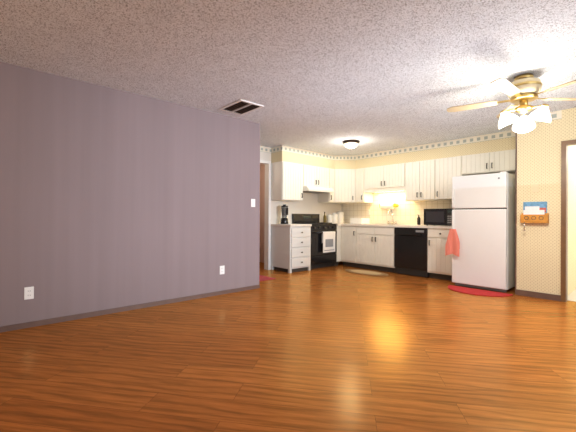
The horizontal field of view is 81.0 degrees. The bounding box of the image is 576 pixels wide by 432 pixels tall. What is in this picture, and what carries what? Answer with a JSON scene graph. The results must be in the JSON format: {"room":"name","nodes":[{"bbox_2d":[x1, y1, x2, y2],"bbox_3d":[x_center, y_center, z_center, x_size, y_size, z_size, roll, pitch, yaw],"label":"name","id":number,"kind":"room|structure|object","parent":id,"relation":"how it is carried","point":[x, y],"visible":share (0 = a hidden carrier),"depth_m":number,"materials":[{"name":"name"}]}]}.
{"room":"kitchen","nodes":[
{"label":"kitchen","id":0,"kind":"room"},
{"bbox_2d":[0,62,259,326],"bbox_3d":[-2.399,-0.169,3.278,5.230,2.430,0.120,0,0,-42],"label":"wall","id":1,"kind":"structure","parent":0,"point":[110,198],"depth_m":3.66,"materials":[{"name":"paint"}]},
{"bbox_2d":[24,286,33,299],"bbox_3d":[-2.429,0.723,3.166,0.072,0.115,0.008,0,0,-42],"label":"outlet","id":2,"kind":"object","parent":1,"relation":"attached to","point":[28,292],"visible":1,"depth_m":3.16,"materials":[{"name":"plastic"}]},
{"bbox_2d":[0,285,259,332],"bbox_3d":[-2.361,1.021,3.225,5.230,0.050,0.012,0,0,-42],"label":"baseboard","id":3,"kind":"structure","parent":1,"relation":"attached to","point":[73,317],"depth_m":3.65,"materials":[{"name":"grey wood"}]},
{"bbox_2d":[220,266,224,273],"bbox_3d":[-0.888,0.729,4.556,0.072,0.115,0.008,0,0,-42],"label":"outlet","id":4,"kind":"object","parent":1,"relation":"attached to","point":[222,269],"visible":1,"depth_m":4.56,"materials":[{"name":"plastic"}]},
{"bbox_2d":[251,199,254,206],"bbox_3d":[-0.503,-0.189,4.898,0.072,0.115,0.014,0,0,-42],"label":"switch","id":5,"kind":"object","parent":1,"relation":"attached to","point":[252,202],"visible":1,"depth_m":4.89,"materials":[{"name":"plastic"}]},
{"bbox_2d":[259,164,264,262],"bbox_3d":[-0.345,-0.145,7.607,0.120,2.430,1.065,0,0,-42],"label":"door","id":6,"kind":"structure","parent":0,"point":[262,203],"depth_m":7.79,"materials":[{"name":"wood"}]},
{"bbox_2d":[0,261,575,431],"bbox_3d":[0.626,1.091,3.102,9.700,0.064,10.000,0,0,-42],"label":"floor","id":7,"kind":"structure","parent":0,"point":[338,348],"depth_m":2.42,"materials":[{"name":"brown wood"}]},
{"bbox_2d":[259,275,275,280],"bbox_3d":[-0.715,1.057,5.730,0.730,0.009,0.700,0,0,-42],"label":"rug","id":8,"kind":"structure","parent":7,"relation":"on","point":[262,278],"depth_m":5.70,"materials":[{"name":"red fabric"}]},
{"bbox_2d":[271,219,311,272],"bbox_3d":[0.063,0.570,6.679,0.572,1.000,0.618,0,0,-42],"label":"drawers","id":9,"kind":"object","parent":7,"relation":"on","point":[290,247],"visible":1,"depth_m":6.49,"materials":[{"name":"white wood"}]},
{"bbox_2d":[280,205,287,223],"bbox_3d":[-0.063,-0.034,6.673,0.160,0.383,0.180,0,0,-42],"label":"blender","id":10,"kind":"object","parent":9,"relation":"on","point":[284,211],"visible":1,"depth_m":6.62,"materials":[{"name":"black plastic"}]},
{"bbox_2d":[292,214,336,268],"bbox_3d":[0.584,0.514,7.130,0.795,1.120,0.640,0,0,-42],"label":"range","id":11,"kind":"object","parent":7,"relation":"on","point":[323,244],"visible":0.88,"depth_m":6.95,"materials":[{"name":"black metal"}]},
{"bbox_2d":[333,225,339,265],"bbox_3d":[1.169,0.644,7.711,0.846,0.870,0.568,0,0,-42],"label":"base cabinet","id":12,"kind":"object","parent":7,"relation":"on","point":[338,226],"depth_m":7.25,"materials":[{"name":"white wood"}]},
{"bbox_2d":[340,225,359,267],"bbox_3d":[1.569,0.645,7.355,0.729,0.870,0.497,0,0,-42],"label":"base cabinet","id":13,"kind":"object","parent":7,"relation":"on","point":[349,234],"depth_m":7.11,"materials":[{"name":"white wood"}]},
{"bbox_2d":[345,269,387,275],"bbox_3d":[1.475,1.070,6.400,0.460,0.012,0.920,0,0,-42],"label":"rug","id":14,"kind":"object","parent":7,"relation":"on","point":[366,272],"visible":1,"depth_m":6.36,"materials":[{"name":"beige fabric"}]},
{"bbox_2d":[360,225,395,272],"bbox_3d":[1.974,0.647,6.906,0.729,0.870,0.870,0,0,-42],"label":"base cabinet","id":15,"kind":"object","parent":7,"relation":"on","point":[369,246],"depth_m":6.63,"materials":[{"name":"white wood"}]},
{"bbox_2d":[336,223,451,228],"bbox_3d":[1.996,0.191,6.799,0.846,0.040,3.028,0,0,-42],"label":"countertop","id":16,"kind":"structure","parent":15,"relation":"on","point":[381,226],"depth_m":6.12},
{"bbox_2d":[327,214,332,222],"bbox_3d":[0.957,0.053,7.715,0.124,0.225,0.124,0,0,-42],"label":"canister","id":17,"kind":"object","parent":16,"relation":"on","point":[329,218],"visible":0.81,"depth_m":7.67,"materials":[{"name":"ceramic"}]},
{"bbox_2d":[331,212,337,222],"bbox_3d":[1.075,0.037,7.808,0.148,0.260,0.148,0,0,-42],"label":"canister","id":18,"kind":"object","parent":16,"relation":"on","point":[334,217],"visible":0.94,"depth_m":7.75,"materials":[{"name":"ceramic"}]},
{"bbox_2d":[336,211,343,222],"bbox_3d":[1.222,0.018,7.928,0.175,0.300,0.175,0,0,-42],"label":"canister","id":19,"kind":"object","parent":16,"relation":"on","point":[340,216],"visible":0.92,"depth_m":7.86,"materials":[{"name":"ceramic"}]},
{"bbox_2d":[350,218,369,223],"bbox_3d":[1.573,0.107,7.389,0.300,0.123,0.300,0,0,-42],"label":"dish rack","id":20,"kind":"object","parent":16,"relation":"on","point":[359,220],"visible":1,"depth_m":7.29,"materials":[{"name":"plastic"}]},
{"bbox_2d":[424,208,453,224],"bbox_3d":[2.759,0.022,6.001,0.382,0.298,0.530,0,0,-42],"label":"microwave","id":21,"kind":"object","parent":16,"relation":"on","point":[437,216],"visible":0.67,"depth_m":5.87,"materials":[{"name":"black glass"}]},
{"bbox_2d":[394,227,428,276],"bbox_3d":[2.409,0.650,6.287,0.610,0.865,0.622,0,0,-42],"label":"dishwasher","id":22,"kind":"object","parent":7,"relation":"on","point":[410,250],"visible":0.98,"depth_m":6.08,"materials":[{"name":"black plastic"}]},
{"bbox_2d":[427,229,451,280],"bbox_3d":[2.870,0.649,5.913,0.729,0.870,0.540,0,0,-42],"label":"base cabinet","id":23,"kind":"object","parent":7,"relation":"on","point":[439,266],"depth_m":5.73,"materials":[{"name":"white wood"}]},
{"bbox_2d":[445,171,514,291],"bbox_3d":[3.034,0.230,5.240,0.870,1.705,0.807,0,0,-42],"label":"fridge","id":24,"kind":"object","parent":7,"relation":"on","point":[480,245],"visible":0.96,"depth_m":4.93,"materials":[{"name":"white metal"}]},
{"bbox_2d":[448,285,512,296],"bbox_3d":[2.640,1.073,4.782,0.400,0.011,0.840,0,0,-42],"label":"area rug","id":25,"kind":"object","parent":7,"relation":"on","point":[472,291],"visible":1,"depth_m":4.71,"materials":[{"name":"red fabric"}]},
{"bbox_2d":[0,0,575,154],"bbox_3d":[0.641,-1.397,3.109,9.700,0.060,10.000,0,0,-42],"label":"ceiling","id":26,"kind":"structure","parent":0,"point":[330,76],"depth_m":2.91,"materials":[{"name":"white paint"}]},
{"bbox_2d":[219,99,263,114],"bbox_3d":[-0.590,-1.361,4.255,0.350,0.015,0.490,0,0,-42],"label":"ceiling vent","id":27,"kind":"object","parent":26,"relation":"in","point":[240,107],"visible":1,"depth_m":4.25,"materials":[{"name":"plastic"}]},
{"bbox_2d":[343,140,359,149],"bbox_3d":[1.146,-1.279,6.130,0.310,0.150,0.310,0,0,-42],"label":"kitchen light","id":28,"kind":"object","parent":26,"relation":"attached to","point":[350,144],"visible":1,"depth_m":6.04,"materials":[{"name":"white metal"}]},
{"bbox_2d":[447,73,575,132],"bbox_3d":[2.249,-1.105,3.257,1.277,0.501,1.306,0,0,-42],"label":"ceiling fan","id":29,"kind":"object","parent":26,"relation":"attached to","point":[521,91],"visible":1,"depth_m":3.22,"materials":[{"name":"gold metal"}]},
{"bbox_2d":[260,146,340,269],"bbox_3d":[0.128,-0.143,7.235,3.283,2.430,0.122,0,0,-42],"label":"wall","id":30,"kind":"structure","parent":0,"point":[309,204],"depth_m":7.05,"materials":[{"name":"white paint"}]},
{"bbox_2d":[260,160,270,269],"bbox_3d":[-0.717,-0.013,6.383,1.000,2.155,0.015,0,0,-42],"label":"door frame","id":31,"kind":"structure","parent":30,"relation":"attached to","point":[269,215],"depth_m":6.69,"materials":[{"name":"wood"}]},
{"bbox_2d":[271,161,302,200],"bbox_3d":[-0.013,-0.683,6.789,0.560,0.745,0.349,0,0,-42],"label":"upper cabinet","id":32,"kind":"object","parent":30,"relation":"attached to","point":[294,171],"depth_m":6.63,"materials":[{"name":"white wood"}]},
{"bbox_2d":[271,145,330,164],"bbox_3d":[0.281,-1.205,7.065,1.363,0.303,0.331,0,0,-42],"label":"soffit","id":33,"kind":"object","parent":30,"relation":"attached to","point":[279,153],"depth_m":6.78,"materials":[{"name":"beige paint"}]},
{"bbox_2d":[303,165,330,187],"bbox_3d":[0.492,-0.829,7.245,0.795,0.445,0.349,0,0,-42],"label":"upper cabinet","id":34,"kind":"object","parent":30,"relation":"attached to","point":[313,175],"depth_m":7.12,"materials":[{"name":"white wood"}]},
{"bbox_2d":[303,186,333,193],"bbox_3d":[0.540,-0.553,7.188,0.791,0.102,0.498,0,0,-42],"label":"range hood","id":35,"kind":"object","parent":34,"relation":"attached to","point":[313,189],"visible":0.69,"depth_m":6.98,"materials":[{"name":"grey plastic"}]},
{"bbox_2d":[318,169,338,203],"bbox_3d":[0.899,-0.676,7.574,0.244,0.745,0.405,0,0,-42],"label":"upper cabinet","id":36,"kind":"object","parent":30,"relation":"attached to","point":[323,197],"depth_m":7.48,"materials":[{"name":"white wood"}]},
{"bbox_2d":[327,155,334,168],"bbox_3d":[0.854,-1.200,7.582,0.182,0.303,0.332,0,0,-42],"label":"soffit","id":37,"kind":"object","parent":30,"relation":"attached to","point":[330,164],"depth_m":7.46,"materials":[{"name":"beige paint"}]},
{"bbox_2d":[335,165,355,203],"bbox_3d":[1.276,-0.673,7.741,0.663,0.745,0.663,0,0,-42],"label":"upper cabinet","id":38,"kind":"object","parent":30,"relation":"attached to","point":[345,179],"depth_m":7.49,"materials":[{"name":"white wood"}]},
{"bbox_2d":[335,155,355,168],"bbox_3d":[1.279,-1.197,7.742,0.663,0.303,0.663,0,0,-42],"label":"soffit","id":39,"kind":"object","parent":30,"relation":"attached to","point":[340,160],"depth_m":7.51,"materials":[{"name":"beige paint"}]},
{"bbox_2d":[341,173,514,222],"bbox_3d":[2.599,-0.130,6.857,0.120,2.430,3.995,0,0,-42],"label":"wall","id":40,"kind":"structure","parent":0,"point":[408,210],"depth_m":7.19,"materials":[{"name":"beige tile"}]},
{"bbox_2d":[355,166,378,201],"bbox_3d":[1.721,-0.671,7.483,0.349,0.745,0.313,0,0,-42],"label":"upper cabinet","id":41,"kind":"object","parent":40,"relation":"attached to","point":[362,194],"depth_m":7.37,"materials":[{"name":"white wood"}]},
{"bbox_2d":[367,162,406,189],"bbox_3d":[2.096,-0.805,7.068,0.349,0.475,0.956,0,0,-42],"label":"upper cabinet","id":42,"kind":"object","parent":40,"relation":"attached to","point":[391,176],"depth_m":6.88,"materials":[{"name":"white wood"}]},
{"bbox_2d":[379,203,398,208],"bbox_3d":[2.147,-0.212,7.165,0.135,0.124,0.440,0,0,-42],"label":"paper towel holder","id":43,"kind":"object","parent":40,"relation":"attached to","point":[387,205],"visible":1,"depth_m":7.12,"materials":[{"name":"white paper"}]},
{"bbox_2d":[360,221,423,224],"bbox_3d":[2.493,0.129,6.865,0.019,0.090,2.460,0,0,-42],"label":"backsplash","id":44,"kind":"structure","parent":40,"relation":"attached to","point":[371,222],"depth_m":6.99,"materials":[{"name":"beige tile"}]},
{"bbox_2d":[356,138,462,165],"bbox_3d":[2.375,-1.193,6.762,0.349,0.303,2.258,0,0,-42],"label":"soffit","id":45,"kind":"object","parent":40,"relation":"attached to","point":[444,149],"depth_m":6.49,"materials":[{"name":"beige paint"}]},
{"bbox_2d":[399,158,434,200],"bbox_3d":[2.588,-0.669,6.522,0.349,0.745,0.668,0,0,-42],"label":"upper cabinet","id":46,"kind":"object","parent":40,"relation":"attached to","point":[426,172],"depth_m":6.36,"materials":[{"name":"white wood"}]},
{"bbox_2d":[435,154,466,200],"bbox_3d":[2.966,-0.668,6.103,0.349,0.745,0.459,0,0,-42],"label":"upper cabinet","id":47,"kind":"object","parent":40,"relation":"attached to","point":[445,168],"depth_m":6.00,"materials":[{"name":"white wood"}]},
{"bbox_2d":[463,134,490,153],"bbox_3d":[3.273,-1.191,5.768,0.349,0.303,0.422,0,0,-42],"label":"soffit","id":48,"kind":"object","parent":40,"relation":"attached to","point":[475,144],"depth_m":5.65,"materials":[{"name":"beige paint"}]},
{"bbox_2d":[463,146,515,175],"bbox_3d":[3.413,-0.877,5.610,0.349,0.325,0.868,0,0,-42],"label":"upper cabinet","id":49,"kind":"object","parent":40,"relation":"attached to","point":[491,161],"depth_m":5.50,"materials":[{"name":"white wood"}]},
{"bbox_2d":[491,130,515,149],"bbox_3d":[3.588,-1.190,5.419,0.349,0.303,0.518,0,0,-42],"label":"soffit","id":50,"kind":"object","parent":40,"relation":"attached to","point":[506,140],"depth_m":5.36,"materials":[{"name":"beige paint"}]},
{"bbox_2d":[515,110,575,294],"bbox_3d":[3.725,-0.130,4.851,1.137,2.430,0.499,0,0,-42],"label":"wall","id":51,"kind":"structure","parent":0,"point":[538,245],"depth_m":4.48,"materials":[{"name":"paper"}]},
{"bbox_2d":[520,202,548,230],"bbox_3d":[3.254,0.009,4.461,0.087,0.394,0.300,0,0,-42],"label":"key holder","id":52,"kind":"object","parent":51,"relation":"attached to","point":[534,212],"visible":1,"depth_m":4.46,"materials":[{"name":"brown wood"}]},
{"bbox_2d":[515,289,560,300],"bbox_3d":[3.296,1.044,4.464,0.012,0.075,0.495,0,0,-42],"label":"baseboard","id":53,"kind":"structure","parent":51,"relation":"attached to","point":[538,295],"depth_m":4.45,"materials":[{"name":"brown wood"}]},
{"bbox_2d":[562,107,575,140],"bbox_3d":[3.832,-1.147,3.989,0.120,0.400,0.920,0,0,-42],"label":"wall","id":54,"kind":"structure","parent":0,"point":[568,124],"depth_m":4.23,"materials":[{"name":"paper"}]},
{"bbox_2d":[561,139,575,301],"bbox_3d":[3.803,0.068,3.980,0.120,2.030,0.900,0,0,-42],"label":"door frame","id":55,"kind":"structure","parent":54,"relation":"attached to","point":[564,219],"depth_m":4.26,"materials":[{"name":"brown wood"}]}
]}

